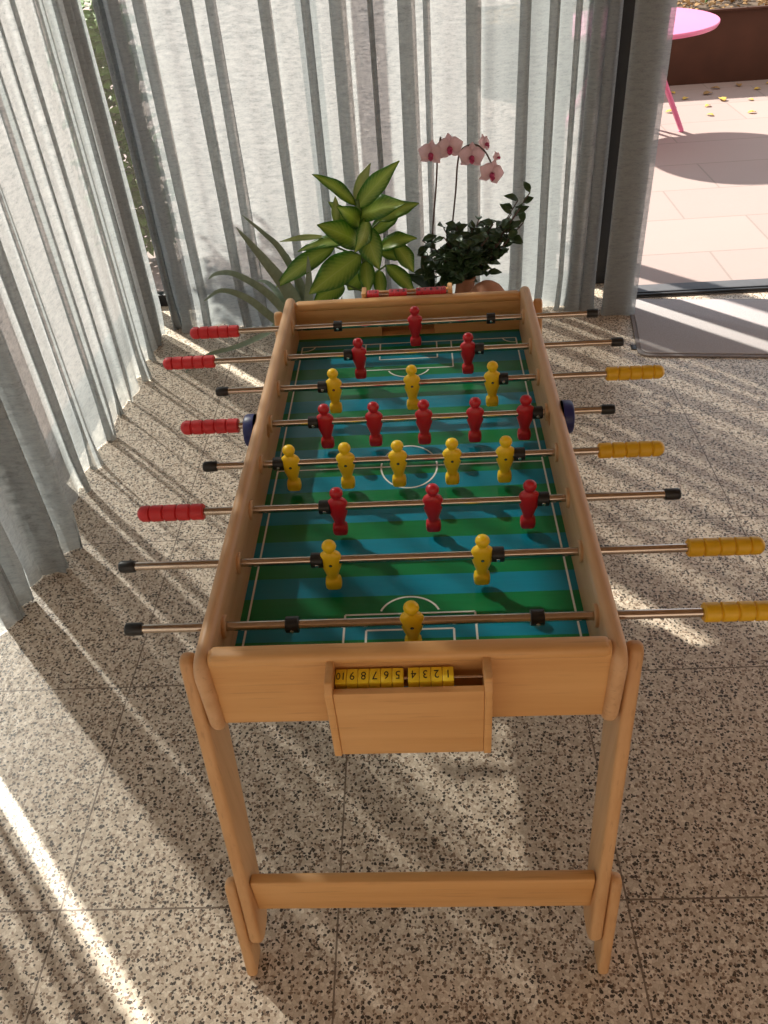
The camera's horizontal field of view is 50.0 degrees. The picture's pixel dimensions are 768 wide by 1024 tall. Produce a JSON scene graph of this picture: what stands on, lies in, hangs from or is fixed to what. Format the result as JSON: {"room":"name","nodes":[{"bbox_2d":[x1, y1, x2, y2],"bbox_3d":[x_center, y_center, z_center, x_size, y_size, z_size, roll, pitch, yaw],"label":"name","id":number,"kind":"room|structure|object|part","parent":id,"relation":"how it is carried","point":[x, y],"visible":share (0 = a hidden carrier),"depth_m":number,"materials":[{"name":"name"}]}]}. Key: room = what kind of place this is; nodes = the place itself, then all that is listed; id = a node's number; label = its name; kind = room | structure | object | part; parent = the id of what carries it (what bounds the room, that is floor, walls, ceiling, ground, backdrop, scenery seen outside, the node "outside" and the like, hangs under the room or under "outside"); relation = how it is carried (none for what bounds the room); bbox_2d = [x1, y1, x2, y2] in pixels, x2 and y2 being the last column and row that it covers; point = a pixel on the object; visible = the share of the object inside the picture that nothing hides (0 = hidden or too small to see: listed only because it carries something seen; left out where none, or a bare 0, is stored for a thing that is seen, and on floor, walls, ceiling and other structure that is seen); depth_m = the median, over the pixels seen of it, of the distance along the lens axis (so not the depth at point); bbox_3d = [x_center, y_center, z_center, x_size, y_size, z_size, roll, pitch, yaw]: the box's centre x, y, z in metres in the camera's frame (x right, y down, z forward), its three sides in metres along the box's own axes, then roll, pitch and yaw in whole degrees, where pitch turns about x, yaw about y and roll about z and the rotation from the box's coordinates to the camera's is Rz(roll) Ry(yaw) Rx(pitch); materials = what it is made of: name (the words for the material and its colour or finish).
{"room":"common room","nodes":[
{"label":"common room","id":0,"kind":"room"},
{"bbox_2d":[0,283,767,1023],"bbox_3d":[1.463,1.146,1.239,5.620,0.060,7.180,-2,39,3],"label":"floor","id":1,"kind":"structure","parent":0,"point":[115,867],"depth_m":1.94,"materials":[{"name":"stone"}]},
{"bbox_2d":[185,215,312,372],"bbox_3d":[-0.517,-0.896,3.406,0.707,0.602,0.362,-2,39,3],"label":"aloe","id":2,"kind":"object","parent":1,"relation":"on","point":[300,292],"visible":0.51,"depth_m":3.35,"materials":[{"name":"plant"}]},
{"bbox_2d":[276,161,418,300],"bbox_3d":[-0.148,-0.998,3.335,0.598,0.801,0.266,-2,39,3],"label":"potted plant","id":3,"kind":"object","parent":1,"relation":"on","point":[351,228],"visible":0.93,"depth_m":3.25,"materials":[{"name":"plant"}]},
{"bbox_3d":[-0.082,-1.024,3.330,0.039,0.482,0.031,-2,39,3],"label":"stem","id":4,"kind":"part","parent":3,"relation":"part of","materials":[{"name":"green plant"}]},
{"bbox_2d":[157,0,635,305],"bbox_3d":[-0.159,-2.102,3.213,2.360,2.660,0.050,-2,39,3],"label":"window","id":5,"kind":"structure","parent":1,"relation":"on","point":[629,5],"depth_m":3.55,"materials":[{"name":"clear glass"}]},
{"bbox_2d":[118,283,767,975],"bbox_3d":[0.074,0.111,1.968,1.226,0.793,1.561,-2,39,3],"label":"foosball table","id":6,"kind":"object","parent":1,"relation":"on","point":[410,560],"visible":1,"depth_m":1.53,"materials":[{"name":"brown wood"}]},
{"bbox_3d":[-0.413,0.002,1.596,0.131,0.032,0.032,-2,39,3],"label":"handle","id":7,"kind":"part","parent":6,"relation":"part of","materials":[{"name":"red plastic"}]},
{"bbox_3d":[-0.489,-0.374,2.062,0.131,0.032,0.032,-2,41,3],"label":"handle","id":8,"kind":"part","parent":6,"relation":"part of","materials":[{"name":"red plastic"}]},
{"bbox_3d":[-0.386,-0.189,1.826,0.131,0.032,0.032,-2,39,3],"label":"handle","id":9,"kind":"part","parent":6,"relation":"part of","materials":[{"name":"red plastic"}]},
{"bbox_3d":[-0.450,-0.477,2.183,0.131,0.032,0.032,-2,39,3],"label":"handle","id":10,"kind":"part","parent":6,"relation":"part of","materials":[{"name":"red plastic"}]},
{"bbox_3d":[-0.278,0.516,1.475,0.036,0.682,0.227,-7,39,-3],"label":"leg","id":11,"kind":"part","parent":6,"relation":"part of","materials":[{"name":"brown wood"}]},
{"bbox_3d":[-0.262,-0.111,1.794,0.025,0.176,1.306,-2,39,3],"label":"panel","id":12,"kind":"part","parent":6,"relation":"part of","materials":[{"name":"brown wood"}]},
{"bbox_3d":[-0.252,-0.304,2.471,0.036,0.682,0.227,3,40,9],"label":"leg","id":13,"kind":"part","parent":6,"relation":"part of","materials":[{"name":"brown wood"}]},
{"bbox_3d":[0.062,-0.595,2.237,0.224,0.005,0.005,-2,39,3],"label":"score rod","id":14,"kind":"part","parent":6,"relation":"part of","materials":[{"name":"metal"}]},
{"bbox_3d":[0.042,-0.109,1.685,0.824,0.015,0.015,-2,39,3],"label":"player rod","id":15,"kind":"part","parent":6,"relation":"part of","materials":[{"name":"metal"}]},
{"bbox_3d":[0.065,-0.522,2.256,0.606,0.142,0.032,-2,39,3],"label":"panel","id":16,"kind":"part","parent":6,"relation":"part of","materials":[{"name":"brown wood"}]},
{"bbox_3d":[0.039,0.265,1.286,0.606,0.161,0.032,-2,39,3],"label":"panel","id":17,"kind":"part","parent":6,"relation":"part of","materials":[{"name":"brown wood"}]},
{"bbox_3d":[0.038,0.080,1.454,1.019,0.015,0.015,-2,39,3],"label":"player rod","id":18,"kind":"part","parent":6,"relation":"part of","materials":[{"name":"metal"}]},
{"bbox_3d":[0.071,-0.496,2.153,0.954,0.015,0.015,-2,39,3],"label":"player rod","id":19,"kind":"part","parent":6,"relation":"part of","materials":[{"name":"metal"}]},
{"bbox_3d":[0.066,-0.395,2.030,1.022,0.015,0.015,-2,41,3],"label":"player rod","id":20,"kind":"part","parent":6,"relation":"part of","materials":[{"name":"metal"}]},
{"bbox_3d":[0.070,-0.301,1.915,0.922,0.015,0.015,-2,33,3],"label":"player rod","id":21,"kind":"part","parent":6,"relation":"part of","materials":[{"name":"metal"}]},
{"bbox_3d":[0.076,-0.206,1.799,0.835,0.015,0.015,-2,39,3],"label":"player rod","id":22,"kind":"part","parent":6,"relation":"part of","materials":[{"name":"metal"}]},
{"bbox_3d":[0.053,0.177,1.335,0.952,0.015,0.015,-2,42,3],"label":"player rod","id":23,"kind":"part","parent":6,"relation":"part of","materials":[{"name":"metal"}]},
{"bbox_3d":[0.090,-0.017,1.567,0.919,0.015,0.015,-2,39,3],"label":"player rod","id":24,"kind":"part","parent":6,"relation":"part of","materials":[{"name":"metal"}]},
{"bbox_3d":[0.037,0.249,1.233,0.224,0.005,0.005,-2,39,3],"label":"score rod","id":25,"kind":"part","parent":6,"relation":"part of","materials":[{"name":"metal"}]},
{"bbox_3d":[0.420,-0.329,2.433,0.036,0.682,0.227,-7,39,-3],"label":"leg","id":26,"kind":"part","parent":6,"relation":"part of","materials":[{"name":"brown wood"}]},
{"bbox_3d":[0.368,-0.135,1.758,0.025,0.176,1.306,-2,39,3],"label":"panel","id":27,"kind":"part","parent":6,"relation":"part of","materials":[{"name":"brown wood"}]},
{"bbox_3d":[0.394,0.491,1.436,0.036,0.682,0.227,3,40,9],"label":"leg","id":28,"kind":"part","parent":6,"relation":"part of","materials":[{"name":"brown wood"}]},
{"bbox_3d":[0.499,-0.126,1.659,0.131,0.032,0.032,-2,39,3],"label":"handle","id":29,"kind":"part","parent":6,"relation":"part of","materials":[{"name":"yellow plastic"}]},
{"bbox_3d":[0.576,-0.319,1.886,0.131,0.032,0.032,-2,33,3],"label":"handle","id":30,"kind":"part","parent":6,"relation":"part of","materials":[{"name":"yellow plastic"}]},
{"bbox_3d":[0.591,0.059,1.423,0.131,0.032,0.032,-2,39,3],"label":"handle","id":31,"kind":"part","parent":6,"relation":"part of","materials":[{"name":"yellow plastic"}]},
{"bbox_3d":[0.573,0.157,1.306,0.131,0.032,0.032,-2,42,3],"label":"handle","id":32,"kind":"part","parent":6,"relation":"part of","materials":[{"name":"yellow plastic"}]},
{"bbox_2d":[409,133,503,287],"bbox_3d":[0.278,-1.083,3.353,0.404,0.855,0.213,-2,39,3],"label":"orchid","id":33,"kind":"object","parent":1,"relation":"on","point":[447,146],"visible":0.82,"depth_m":3.14,"materials":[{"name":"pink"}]},
{"bbox_3d":[0.180,-1.371,3.135,0.100,0.083,0.028,-2,39,3],"label":"flower","id":34,"kind":"part","parent":33,"relation":"part of","materials":[{"name":"pink plant"}]},
{"bbox_3d":[0.208,-1.179,3.310,0.058,0.626,0.028,-2,39,3],"label":"stem","id":35,"kind":"part","parent":33,"relation":"part of","materials":[{"name":"green plant"}]},
{"bbox_3d":[0.248,-1.389,3.121,0.105,0.086,0.031,-2,39,3],"label":"flower","id":36,"kind":"part","parent":33,"relation":"part of","materials":[{"name":"pink plant"}]},
{"bbox_3d":[0.322,-1.166,3.309,0.225,0.595,0.035,1,40,7],"label":"stem","id":37,"kind":"part","parent":33,"relation":"part of","materials":[{"name":"green plant"}]},
{"bbox_3d":[0.333,-1.359,3.130,0.102,0.085,0.027,-2,39,3],"label":"flower","id":38,"kind":"part","parent":33,"relation":"part of","materials":[{"name":"pink plant"}]},
{"bbox_3d":[0.381,-1.405,3.133,0.029,0.061,0.073,25,48,32],"label":"flower","id":39,"kind":"part","parent":33,"relation":"part of","materials":[{"name":"pink plant"}]},
{"bbox_3d":[0.413,-1.299,3.150,0.100,0.091,0.019,-13,40,-10],"label":"flower","id":40,"kind":"part","parent":33,"relation":"part of","materials":[{"name":"pink plant"}]},
{"bbox_3d":[0.430,-1.363,3.152,0.016,0.035,0.043,28,50,34],"label":"flower","id":41,"kind":"part","parent":33,"relation":"part of","materials":[{"name":"pink plant"}]},
{"bbox_2d":[414,181,533,292],"bbox_3d":[0.363,-0.987,3.378,0.385,0.664,0.323,20,45,27],"label":"jade plant","id":42,"kind":"object","parent":1,"relation":"on","point":[465,256],"visible":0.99,"depth_m":3.28,"materials":[{"name":"green plant"}]},
{"bbox_3d":[0.343,-0.844,3.478,0.119,0.320,0.119,-2,39,3],"label":"pot","id":43,"kind":"part","parent":42,"relation":"part of","materials":[{"name":"ceramic"}]},
{"bbox_2d":[469,280,504,292],"bbox_3d":[0.419,-0.770,3.349,0.185,0.358,0.185,-2,39,3],"label":"jar","id":44,"kind":"object","parent":1,"relation":"on","point":[485,285],"visible":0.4,"depth_m":3.23,"materials":[{"name":"orange ceramic"}]},
{"bbox_2d":[630,299,767,357],"bbox_3d":[1.549,-0.800,3.543,0.972,0.012,0.535,2,40,9],"label":"door mat","id":45,"kind":"object","parent":1,"relation":"on","point":[719,328],"visible":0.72,"depth_m":3.55,"materials":[{"name":"grey fabric"}]},
{"bbox_2d":[637,278,767,297],"bbox_3d":[2.623,-1.088,3.797,3.030,0.036,0.132,-2,39,3],"label":"trim","id":46,"kind":"structure","parent":1,"relation":"on","point":[747,285],"depth_m":3.84,"materials":[{"name":"metal"}]},
{"bbox_3d":[1.245,-1.003,-0.479,5.700,0.140,7.250,-2,39,3],"label":"ceiling","id":47,"kind":"structure","parent":0,"visible":0},
{"bbox_2d":[0,328,82,633],"bbox_3d":[-1.178,-0.703,1.627,0.229,2.639,0.705,-2,39,3],"label":"curtain","id":48,"kind":"object","parent":47,"relation":"hanging from","point":[38,525],"visible":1,"depth_m":2.43,"materials":[{"name":"fabric"}]},
{"bbox_2d":[0,0,164,505],"bbox_3d":[-1.162,-1.405,2.482,0.147,2.639,1.431,-2,39,3],"label":"curtain","id":49,"kind":"object","parent":47,"relation":"hanging from","point":[81,318],"visible":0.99,"depth_m":2.87,"materials":[{"name":"fabric"}]},
{"bbox_2d":[92,0,623,332],"bbox_3d":[-0.103,-1.923,3.004,1.968,2.639,0.154,-2,39,3],"label":"curtain","id":50,"kind":"object","parent":47,"relation":"hanging from","point":[229,110],"visible":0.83,"depth_m":3.29,"materials":[{"name":"fabric"}]},
{"bbox_2d":[601,0,677,315],"bbox_3d":[0.971,-1.928,2.900,0.146,2.639,0.095,3,40,9],"label":"curtain","id":51,"kind":"object","parent":47,"relation":"hanging from","point":[654,20],"visible":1,"depth_m":3.25,"materials":[{"name":"fabric"}]},
{"label":"outside","id":52,"kind":"structure","parent":0,"visible":0},
{"bbox_2d":[83,0,767,290],"bbox_3d":[1.189,-2.387,5.606,26.000,0.095,22.000,-2,39,3],"label":"ground","id":53,"kind":"structure","parent":52,"point":[707,220],"depth_m":4.86,"materials":[{"name":"beige tile"}]},
{"bbox_2d":[80,0,153,255],"bbox_3d":[-1.358,-1.895,4.196,0.536,1.263,0.496,-2,39,3],"label":"hedge","id":54,"kind":"object","parent":53,"relation":"on","point":[90,18],"visible":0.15,"depth_m":4.07,"materials":[{"name":"green plant"}]},
{"bbox_2d":[665,7,719,131],"bbox_3d":[1.649,-2.947,5.612,1.089,0.702,1.089,-2,39,3],"label":"garden table","id":55,"kind":"object","parent":53,"relation":"on","point":[688,22],"visible":0.16,"depth_m":5.27,"materials":[{"name":"pink paint"}]},
{"bbox_2d":[667,0,767,85],"bbox_3d":[4.503,-4.076,6.832,7.400,0.530,0.925,-2,39,3],"label":"planter","id":56,"kind":"object","parent":53,"relation":"on","point":[737,49],"visible":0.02,"depth_m":6.63,"materials":[{"name":"metal"}]},
{"bbox_2d":[677,0,767,9],"bbox_3d":[3.122,-4.236,6.749,4.545,0.091,0.959,-2,39,3],"label":"leaf litter","id":57,"kind":"object","parent":56,"relation":"on","point":[688,2],"visible":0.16,"depth_m":6.66,"materials":[{"name":"yellow plant"}]}
]}

